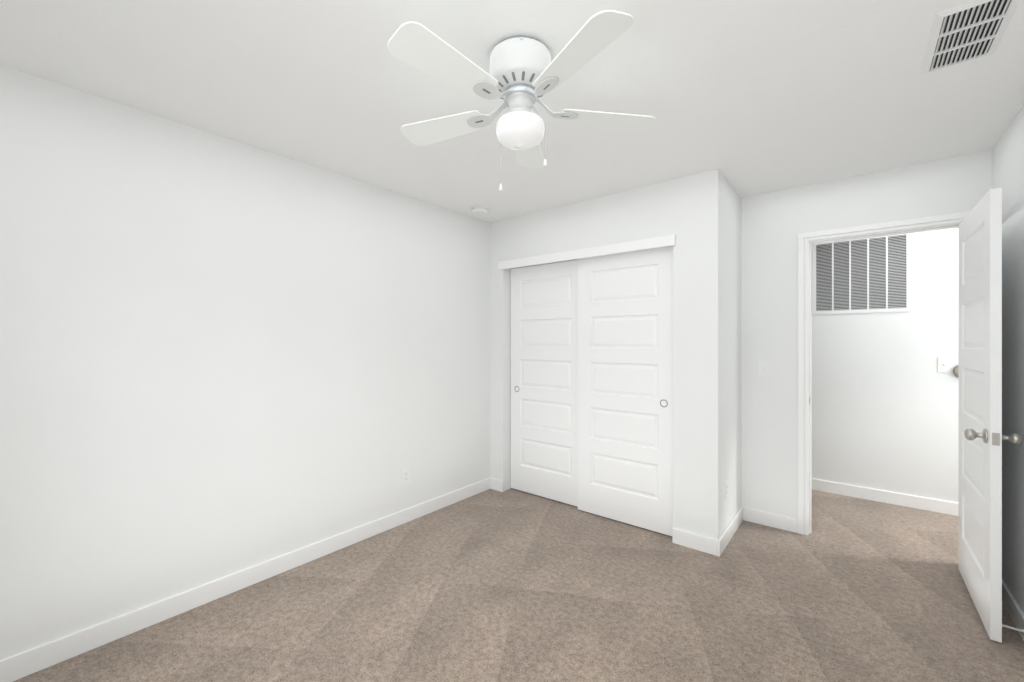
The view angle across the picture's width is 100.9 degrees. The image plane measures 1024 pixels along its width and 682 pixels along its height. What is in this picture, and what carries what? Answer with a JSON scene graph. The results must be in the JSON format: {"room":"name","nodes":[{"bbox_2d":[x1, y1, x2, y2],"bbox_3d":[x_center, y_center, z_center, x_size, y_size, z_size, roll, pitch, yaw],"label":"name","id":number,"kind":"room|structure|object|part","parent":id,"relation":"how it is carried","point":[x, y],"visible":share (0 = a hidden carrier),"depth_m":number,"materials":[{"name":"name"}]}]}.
{"room":"empty bedroom","nodes":[
{"label":"empty bedroom","id":0,"kind":"room"},
{"bbox_2d":[0,65,521,659],"bbox_3d":[-0.768,0.134,3.282,0.115,2.440,5.550,0,0,39],"label":"wall","id":1,"kind":"structure","parent":0,"point":[220,357],"depth_m":2.16,"materials":[{"name":"paint"}]},
{"bbox_2d":[0,477,495,681],"bbox_3d":[-1.295,1.304,2.531,0.017,0.100,3.490,0,0,39],"label":"baseboard","id":2,"kind":"structure","parent":1,"relation":"attached to","point":[15,667],"depth_m":2.16,"materials":[{"name":"white wood"}]},
{"bbox_2d":[402,467,409,484],"bbox_3d":[-0.790,1.009,3.158,0.007,0.115,0.070,0,0,39],"label":"outlet","id":3,"kind":"object","parent":1,"relation":"attached to","point":[405,475],"visible":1,"depth_m":3.15,"materials":[{"name":"white plastic"}]},
{"bbox_2d":[0,0,1023,222],"bbox_3d":[0.983,-1.136,1.856,4.630,0.100,5.550,0,0,39],"label":"ceiling","id":4,"kind":"structure","parent":0,"point":[747,98],"depth_m":1.80,"materials":[{"name":"white paint"}]},
{"bbox_2d":[471,206,487,213],"bbox_3d":[-0.266,-1.067,3.456,0.132,0.039,0.132,0,0,39],"label":"smoke detector","id":5,"kind":"object","parent":4,"relation":"attached to","point":[479,209],"visible":1,"depth_m":3.41,"materials":[{"name":"white plastic"}]},
{"bbox_2d":[388,10,655,190],"bbox_3d":[0.005,-0.839,1.588,1.045,0.495,1.018,0,0,39],"label":"ceiling fan","id":6,"kind":"object","parent":4,"relation":"hanging from","point":[523,76],"visible":1,"depth_m":1.50,"materials":[{"name":"white metal"}]},
{"bbox_3d":[0.032,-0.798,1.607,0.185,0.123,0.185,0,0,39],"label":"globe","id":7,"kind":"part","parent":6,"relation":"part of","materials":[{"name":"white glass"}]},
{"bbox_2d":[921,0,1019,74],"bbox_3d":[1.613,-1.081,1.498,0.200,0.009,0.410,0,0,39],"label":"ceiling vent","id":8,"kind":"object","parent":4,"relation":"in","point":[972,30],"visible":1,"depth_m":1.48,"materials":[{"name":"white metal"}]},
{"bbox_2d":[13,488,1023,681],"bbox_3d":[0.983,1.404,1.856,4.630,0.100,5.550,0,0,39],"label":"floor","id":9,"kind":"structure","parent":0,"point":[508,585],"depth_m":2.12,"materials":[{"name":"beige carpet"}]},
{"bbox_2d":[490,169,722,539],"bbox_3d":[0.587,0.134,3.323,1.935,2.440,0.115,0,0,39],"label":"wall","id":10,"kind":"structure","parent":0,"point":[687,211],"depth_m":2.82,"materials":[{"name":"paint"}]},
{"bbox_2d":[510,259,577,268],"bbox_3d":[0.552,-0.676,3.380,1.502,0.029,0.070,0,0,39],"label":"trim","id":11,"kind":"structure","parent":10,"relation":"attached to","point":[546,263],"depth_m":3.61,"materials":[{"name":"white"}]},
{"bbox_2d":[511,260,577,506],"bbox_3d":[0.293,0.342,3.640,0.760,2.000,0.035,0,0,39],"label":"closet door","id":12,"kind":"structure","parent":10,"relation":"in","point":[544,379],"depth_m":3.63,"materials":[{"name":"white wood"}]},
{"bbox_2d":[498,234,675,269],"bbox_3d":[0.485,-0.676,3.320,1.564,0.071,0.019,0,0,39],"label":"trim","id":13,"kind":"structure","parent":10,"relation":"attached to","point":[649,243],"depth_m":3.20,"materials":[{"name":"white wood"}]},
{"bbox_2d":[578,246,672,535],"bbox_3d":[0.830,0.342,3.145,0.760,2.000,0.035,0,0,39],"label":"closet door","id":14,"kind":"structure","parent":10,"relation":"in","point":[625,384],"depth_m":3.11,"materials":[{"name":"white wood"}]},
{"bbox_2d":[723,176,740,531],"bbox_3d":[1.514,0.134,3.020,0.115,2.440,0.585,0,0,39],"label":"wall","id":15,"kind":"structure","parent":0,"point":[731,340],"depth_m":2.96,"materials":[{"name":"paint"}]},
{"bbox_2d":[725,480,727,499],"bbox_3d":[1.436,0.994,2.828,0.007,0.115,0.070,0,0,39],"label":"outlet","id":16,"kind":"object","parent":15,"relation":"attached to","point":[726,488],"visible":1,"depth_m":2.82,"materials":[{"name":"white plastic"}]},
{"bbox_2d":[712,506,743,556],"bbox_3d":[1.522,1.304,2.930,0.018,0.100,0.714,0,0,39],"label":"baseboard","id":17,"kind":"structure","parent":15,"relation":"attached to","point":[718,546],"depth_m":2.80,"materials":[{"name":"white wood"}]},
{"bbox_2d":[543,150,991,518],"bbox_3d":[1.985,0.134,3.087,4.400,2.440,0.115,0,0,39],"label":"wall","id":18,"kind":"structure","parent":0,"point":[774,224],"depth_m":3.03,"materials":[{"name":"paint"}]},
{"bbox_2d":[758,361,769,376],"bbox_3d":[1.853,0.204,3.109,0.070,0.115,0.018,0,0,39],"label":"light switch","id":19,"kind":"object","parent":18,"relation":"attached to","point":[764,368],"visible":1,"depth_m":3.11,"materials":[{"name":"white plastic"}]},
{"bbox_2d":[744,507,797,532],"bbox_3d":[1.884,1.304,3.087,0.343,0.100,0.014,0,0,39],"label":"baseboard","id":20,"kind":"structure","parent":18,"relation":"attached to","point":[765,518],"depth_m":3.07,"materials":[{"name":"white wood"}]},
{"bbox_2d":[798,211,969,534],"bbox_3d":[2.401,0.300,2.749,0.886,2.108,0.149,0,0,39],"label":"door frame","id":21,"kind":"structure","parent":18,"relation":"attached to","point":[805,238],"depth_m":2.95,"materials":[{"name":"white wood"}]},
{"bbox_2d":[958,187,1021,642],"bbox_3d":[2.399,0.330,2.178,0.174,2.025,0.768,0,0,39],"label":"door","id":22,"kind":"structure","parent":21,"relation":"attached to","point":[981,437],"depth_m":2.03,"materials":[{"name":"white wood"}]},
{"bbox_3d":[2.193,0.439,1.925,0.174,0.066,0.115,0,0,39],"label":"knob","id":23,"kind":"part","parent":22,"relation":"part of","materials":[{"name":"grey metal"}]},
{"bbox_2d":[812,228,957,502],"bbox_3d":[2.698,0.134,3.964,4.400,2.440,0.115,0,0,39],"label":"wall","id":24,"kind":"structure","parent":0,"point":[884,404],"depth_m":3.49,"materials":[{"name":"paint"}]},
{"bbox_2d":[812,233,911,314],"bbox_3d":[2.993,-0.571,3.644,0.660,0.660,0.013,0,0,39],"label":"air vent","id":25,"kind":"object","parent":24,"relation":"in","point":[870,275],"visible":0.98,"depth_m":3.63,"materials":[{"name":"white metal"}]},
{"bbox_2d":[812,479,957,515],"bbox_3d":[2.658,1.304,3.914,4.400,0.100,0.014,0,0,39],"label":"baseboard","id":26,"kind":"structure","parent":24,"relation":"attached to","point":[934,505],"depth_m":3.52,"materials":[{"name":"white wood"}]},
{"bbox_2d":[938,358,950,371],"bbox_3d":[3.391,0.188,3.314,0.070,0.115,0.018,0,0,39],"label":"light switch","id":27,"kind":"object","parent":24,"relation":"attached to","point":[944,364],"visible":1,"depth_m":3.32,"materials":[{"name":"white plastic"}]},
{"bbox_2d":[953,365,957,376],"bbox_3d":[3.466,0.234,3.249,0.106,0.106,0.024,0,0,39],"label":"thermostat","id":28,"kind":"object","parent":24,"relation":"attached to","point":[955,370],"visible":0.21,"depth_m":3.27,"materials":[{"name":"silver metal"}]},
{"bbox_2d":[992,106,1023,612],"bbox_3d":[1.454,0.134,0.744,0.115,2.440,4.190,0,0,39],"label":"wall","id":29,"kind":"structure","parent":0,"point":[1008,163],"depth_m":2.09,"materials":[{"name":"paint"}]},
{"bbox_2d":[1002,579,1023,640],"bbox_3d":[1.398,1.304,0.790,0.030,0.100,4.190,0,0,39],"label":"baseboard","id":30,"kind":"structure","parent":29,"relation":"attached to","point":[1012,607],"depth_m":2.04,"materials":[{"name":"white wood"}]},
{"bbox_2d":[1002,624,1023,632],"bbox_3d":[2.254,1.294,1.905,0.081,0.024,0.024,0,0,39],"label":"door stop","id":31,"kind":"object","parent":30,"relation":"attached to","point":[1013,628],"visible":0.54,"depth_m":1.90,"materials":[{"name":"white metal"}]}
]}

